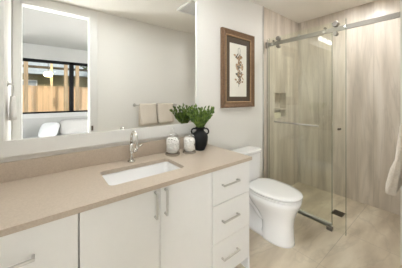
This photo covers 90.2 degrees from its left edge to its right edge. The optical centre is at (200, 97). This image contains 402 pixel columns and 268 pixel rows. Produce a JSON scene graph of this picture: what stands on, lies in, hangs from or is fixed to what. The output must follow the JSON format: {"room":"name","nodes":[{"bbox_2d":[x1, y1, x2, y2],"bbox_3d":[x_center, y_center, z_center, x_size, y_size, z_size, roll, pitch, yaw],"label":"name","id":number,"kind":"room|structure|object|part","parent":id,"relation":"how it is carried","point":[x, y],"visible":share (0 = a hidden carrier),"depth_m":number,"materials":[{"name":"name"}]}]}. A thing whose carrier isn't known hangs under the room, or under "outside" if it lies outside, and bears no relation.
{"room":"bathroom","nodes":[
{"label":"bathroom","id":0,"kind":"room"},
{"bbox_2d":[0,0,297,185],"bbox_3d":[0.150,0.080,2.143,3.670,2.500,0.120,0,0,-38],"label":"wall","id":1,"kind":"structure","parent":0,"point":[230,129],"depth_m":2.51,"materials":[{"name":"paint"}]},
{"bbox_2d":[0,0,198,157],"bbox_3d":[-0.559,-0.304,1.491,1.359,1.262,0.025,0,0,-38],"label":"wall mirror","id":2,"kind":"object","parent":1,"relation":"attached to","point":[74,73],"visible":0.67,"depth_m":1.36,"materials":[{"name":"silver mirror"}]},
{"bbox_2d":[0,134,207,182],"bbox_3d":[-0.545,0.407,1.505,1.546,0.104,0.019,0,0,-38],"label":"backsplash","id":3,"kind":"structure","parent":1,"relation":"attached to","point":[26,168],"depth_m":1.28,"materials":[{"name":"stone"}]},
{"bbox_2d":[220,27,254,107],"bbox_3d":[0.428,-0.313,2.260,0.538,0.846,0.039,0,0,-38],"label":"framed print","id":4,"kind":"object","parent":1,"relation":"attached to","point":[237,49],"visible":1,"depth_m":2.24,"materials":[{"name":"brown wood"}]},
{"bbox_3d":[0.430,-0.340,2.268,0.117,0.441,0.004,0,0,-38],"label":"printed stem","id":5,"kind":"part","parent":4,"relation":"part of","materials":[{"name":"beige paper"}]},
{"bbox_2d":[263,6,263,177],"bbox_3d":[0.800,0.080,2.572,0.012,2.500,0.012,0,0,-38],"label":"trim","id":6,"kind":"structure","parent":1,"relation":"attached to","point":[263,6],"depth_m":2.56,"materials":[{"name":"silver metal"}]},
{"bbox_2d":[274,112,280,117],"bbox_3d":[1.061,0.245,2.837,0.180,0.080,0.058,0,0,-38],"label":"soap bar","id":7,"kind":"object","parent":1,"relation":"in","point":[276,114],"visible":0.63,"depth_m":2.81,"materials":[{"name":"beige"}]},
{"bbox_2d":[267,27,331,225],"bbox_3d":[1.093,0.281,2.330,0.054,2.082,0.754,0,0,-38],"label":"screen","id":8,"kind":"object","parent":1,"relation":"attached to","point":[300,211],"visible":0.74,"depth_m":2.28,"materials":[{"name":"silver glass"}]},
{"bbox_2d":[266,12,399,48],"bbox_3d":[1.241,-0.678,2.124,0.032,0.080,1.259,0,0,-38],"label":"shower rail","id":9,"kind":"object","parent":1,"relation":"attached to","point":[397,14],"visible":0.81,"depth_m":1.96,"materials":[{"name":"metal"}]},
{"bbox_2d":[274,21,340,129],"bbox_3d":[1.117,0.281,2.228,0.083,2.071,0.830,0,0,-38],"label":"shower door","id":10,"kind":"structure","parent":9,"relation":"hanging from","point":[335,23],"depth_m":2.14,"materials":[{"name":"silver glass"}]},
{"bbox_2d":[165,151,179,155],"bbox_3d":[-0.229,0.452,1.618,0.119,0.016,0.119,0,0,-38],"label":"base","id":11,"kind":"object","parent":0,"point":[178,152],"depth_m":1.59,"materials":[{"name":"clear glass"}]},
{"bbox_2d":[183,150,195,153],"bbox_3d":[-0.098,0.452,1.674,0.109,0.014,0.109,0,0,-38],"label":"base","id":12,"kind":"object","parent":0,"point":[185,152],"depth_m":1.64,"materials":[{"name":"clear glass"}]},
{"bbox_2d":[250,0,376,22],"bbox_3d":[0.652,-1.210,1.507,3.670,0.080,1.740,0,0,-38],"label":"ceiling","id":13,"kind":"structure","parent":0,"point":[298,11],"depth_m":2.58,"materials":[{"name":"paint"}]},
{"bbox_2d":[234,182,401,267],"bbox_3d":[0.652,1.360,1.507,3.670,0.060,1.740,0,0,-38],"label":"floor","id":14,"kind":"structure","parent":0,"point":[366,236],"depth_m":1.86,"materials":[{"name":"tile"}]},
{"bbox_2d":[0,214,77,267],"bbox_3d":[-0.828,0.908,0.929,0.387,0.844,0.570,0,0,-38],"label":"vanity cabinet","id":15,"kind":"object","parent":14,"relation":"on","point":[54,244],"visible":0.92,"depth_m":0.78,"materials":[{"name":"white wood"}]},
{"bbox_3d":[-0.685,0.599,0.700,0.161,0.011,0.032,0,0,-38],"label":"handle","id":16,"kind":"part","parent":15,"relation":"part of","materials":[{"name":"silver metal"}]},
{"bbox_2d":[78,172,211,267],"bbox_3d":[-0.379,0.908,1.283,0.752,0.844,0.570,0,0,-38],"label":"vanity cabinet","id":17,"kind":"object","parent":14,"relation":"on","point":[170,226],"visible":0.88,"depth_m":1.06,"materials":[{"name":"white wood"}]},
{"bbox_3d":[-0.376,0.861,0.977,0.373,0.742,0.020,0,0,-38],"label":"door","id":18,"kind":"part","parent":17,"relation":"part of","materials":[{"name":"white wood"}]},
{"bbox_2d":[0,144,251,236],"bbox_3d":[-0.380,0.473,1.295,1.546,0.026,0.552,0,0,-38],"label":"countertop","id":19,"kind":"structure","parent":17,"relation":"on","point":[26,203],"depth_m":1.03,"materials":[{"name":"stone"}]},
{"bbox_2d":[128,130,142,162],"bbox_3d":[-0.475,0.345,1.410,0.097,0.230,0.144,0,0,-4],"label":"faucet","id":20,"kind":"object","parent":19,"relation":"on","point":[132,150],"visible":1,"depth_m":1.43,"materials":[{"name":"silver metal"}]},
{"bbox_3d":[-0.466,0.288,1.395,0.020,0.116,0.130,0,0,-38],"label":"spout","id":21,"kind":"part","parent":20,"relation":"part of","materials":[{"name":"silver metal"}]},
{"bbox_2d":[102,162,179,184],"bbox_3d":[-0.366,0.552,1.282,0.506,0.132,0.293,0,0,-38],"label":"sink","id":22,"kind":"object","parent":19,"relation":"in","point":[116,178],"visible":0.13,"depth_m":1.39,"materials":[{"name":"ceramic"}]},
{"bbox_2d":[165,130,179,155],"bbox_3d":[-0.229,0.352,1.618,0.119,0.214,0.119,0,0,-38],"label":"apothecary jar","id":23,"kind":"object","parent":19,"relation":"on","point":[178,152],"visible":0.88,"depth_m":1.59,"materials":[{"name":"clear glass"}]},
{"bbox_2d":[166,136,178,152],"bbox_3d":[-0.229,0.381,1.618,0.105,0.122,0.104,0,0,-38],"label":"cotton balls","id":24,"kind":"object","parent":23,"relation":"in","point":[172,143],"visible":1,"depth_m":1.58},
{"bbox_2d":[183,132,195,153],"bbox_3d":[-0.098,0.361,1.674,0.109,0.197,0.109,0,0,-38],"label":"apothecary jar","id":25,"kind":"object","parent":19,"relation":"on","point":[184,151],"visible":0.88,"depth_m":1.65,"materials":[{"name":"clear glass"}]},
{"bbox_2d":[184,137,194,151],"bbox_3d":[-0.098,0.387,1.674,0.096,0.112,0.095,0,0,-38],"label":"cotton balls","id":26,"kind":"object","parent":25,"relation":"in","point":[189,146],"visible":1,"depth_m":1.64},
{"bbox_2d":[191,127,208,150],"bbox_3d":[-0.009,0.359,1.763,0.140,0.201,0.140,0,0,-38],"label":"vase","id":27,"kind":"object","parent":19,"relation":"on","point":[201,137],"visible":0.9,"depth_m":1.72,"materials":[{"name":"black ceramic"}]},
{"bbox_2d":[184,104,214,127],"bbox_3d":[-0.009,0.166,1.746,0.259,0.232,0.258,0,0,8],"label":"greenery","id":28,"kind":"object","parent":27,"relation":"in","point":[199,117],"visible":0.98,"depth_m":1.73,"materials":[{"name":"green plant"}]},
{"bbox_3d":[-0.235,0.569,1.054,0.011,0.140,0.032,0,0,-38],"label":"handle","id":29,"kind":"part","parent":17,"relation":"part of","materials":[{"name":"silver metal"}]},
{"bbox_3d":[-0.189,0.569,1.091,0.011,0.140,0.032,0,0,-38],"label":"handle","id":30,"kind":"part","parent":17,"relation":"part of","materials":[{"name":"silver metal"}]},
{"bbox_3d":[-0.081,0.861,1.209,0.371,0.742,0.020,0,0,-38],"label":"door","id":31,"kind":"part","parent":17,"relation":"part of","materials":[{"name":"white wood"}]},
{"bbox_2d":[212,161,249,267],"bbox_3d":[0.070,0.908,1.637,0.387,0.844,0.570,0,0,-38],"label":"vanity cabinet","id":32,"kind":"object","parent":14,"relation":"on","point":[230,185],"visible":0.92,"depth_m":1.43,"materials":[{"name":"white wood"}]},
{"bbox_3d":[0.220,1.107,1.446,0.383,0.249,0.020,0,0,-38],"label":"drawer","id":33,"kind":"part","parent":32,"relation":"part of","materials":[{"name":"white wood"}]},
{"bbox_3d":[0.220,0.853,1.446,0.383,0.252,0.020,0,0,-38],"label":"drawer","id":34,"kind":"part","parent":32,"relation":"part of","materials":[{"name":"white wood"}]},
{"bbox_3d":[0.220,0.607,1.446,0.383,0.232,0.020,0,0,-38],"label":"drawer","id":35,"kind":"part","parent":32,"relation":"part of","materials":[{"name":"white wood"}]},
{"bbox_3d":[0.213,1.099,1.407,0.161,0.011,0.032,0,0,-38],"label":"handle","id":36,"kind":"part","parent":32,"relation":"part of","materials":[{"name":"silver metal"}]},
{"bbox_3d":[0.213,0.845,1.407,0.161,0.011,0.032,0,0,-38],"label":"handle","id":37,"kind":"part","parent":32,"relation":"part of","materials":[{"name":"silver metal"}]},
{"bbox_3d":[0.213,0.599,1.407,0.161,0.011,0.032,0,0,-38],"label":"handle","id":38,"kind":"part","parent":32,"relation":"part of","materials":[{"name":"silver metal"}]},
{"bbox_3d":[0.205,1.282,1.764,0.018,0.095,0.538,0,0,-38],"label":"panel","id":39,"kind":"part","parent":32,"relation":"part of","materials":[{"name":"white wood"}]},
{"bbox_2d":[231,146,302,248],"bbox_3d":[0.654,0.950,2.005,0.380,0.760,0.691,0,0,-38],"label":"toilet","id":40,"kind":"object","parent":14,"relation":"on","point":[274,205],"visible":0.88,"depth_m":1.85,"materials":[{"name":"ceramic"}]},
{"bbox_3d":[0.499,0.587,2.201,0.380,0.034,0.191,0,0,-38],"label":"tank lid","id":41,"kind":"part","parent":40,"relation":"part of","materials":[{"name":"ceramic"}]},
{"bbox_3d":[0.497,0.763,2.204,0.364,0.316,0.175,0,0,-38],"label":"tank","id":42,"kind":"part","parent":40,"relation":"part of","materials":[{"name":"ceramic"}]},
{"bbox_3d":[0.710,1.126,1.934,0.368,0.408,0.493,0,0,-38],"label":"bowl","id":43,"kind":"part","parent":40,"relation":"part of","materials":[{"name":"ceramic"}]},
{"bbox_3d":[0.715,0.911,1.928,0.374,0.021,0.487,0,0,-38],"label":"seat","id":44,"kind":"part","parent":40,"relation":"part of","materials":[{"name":"plastic"}]},
{"bbox_3d":[0.715,0.886,1.928,0.380,0.028,0.494,0,0,-38],"label":"lid","id":45,"kind":"part","parent":40,"relation":"part of","materials":[{"name":"ceramic"}]},
{"bbox_2d":[326,225,332,231],"bbox_3d":[1.297,1.314,2.016,0.041,0.032,0.050,0,0,-38],"label":"floor guide","id":46,"kind":"object","parent":14,"relation":"on","point":[328,227],"visible":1,"depth_m":2.01,"materials":[{"name":"metal"}]},
{"bbox_2d":[331,209,345,216],"bbox_3d":[1.575,1.327,2.299,0.120,0.006,0.110,0,0,-38],"label":"floor drain","id":47,"kind":"object","parent":14,"relation":"on","point":[335,212],"visible":1,"depth_m":2.29,"materials":[{"name":"metal"}]},
{"bbox_2d":[298,0,399,214],"bbox_3d":[1.975,0.080,2.696,0.120,2.500,1.273,0,0,-38],"label":"wall","id":48,"kind":"structure","parent":0,"point":[349,81],"depth_m":2.60,"materials":[{"name":"tile"}]},
{"bbox_2d":[400,0,401,264],"bbox_3d":[2.110,0.080,1.778,1.045,2.500,0.359,0,0,-38],"label":"wall","id":49,"kind":"structure","parent":0,"point":[400,0],"depth_m":1.59,"materials":[{"name":"paint"}]},
{"bbox_3d":[1.073,0.115,0.945,0.737,0.052,0.093,0,0,-38],"label":"towel bar","id":50,"kind":"object","parent":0,"visible":0},
{"bbox_2d":[385,123,401,195],"bbox_3d":[0.907,0.261,0.887,0.267,0.339,0.110,0,0,-38],"label":"bath towel","id":51,"kind":"object","parent":50,"relation":"hanging from","point":[394,180],"visible":1,"depth_m":0.82,"materials":[{"name":"white fabric"}]}
]}

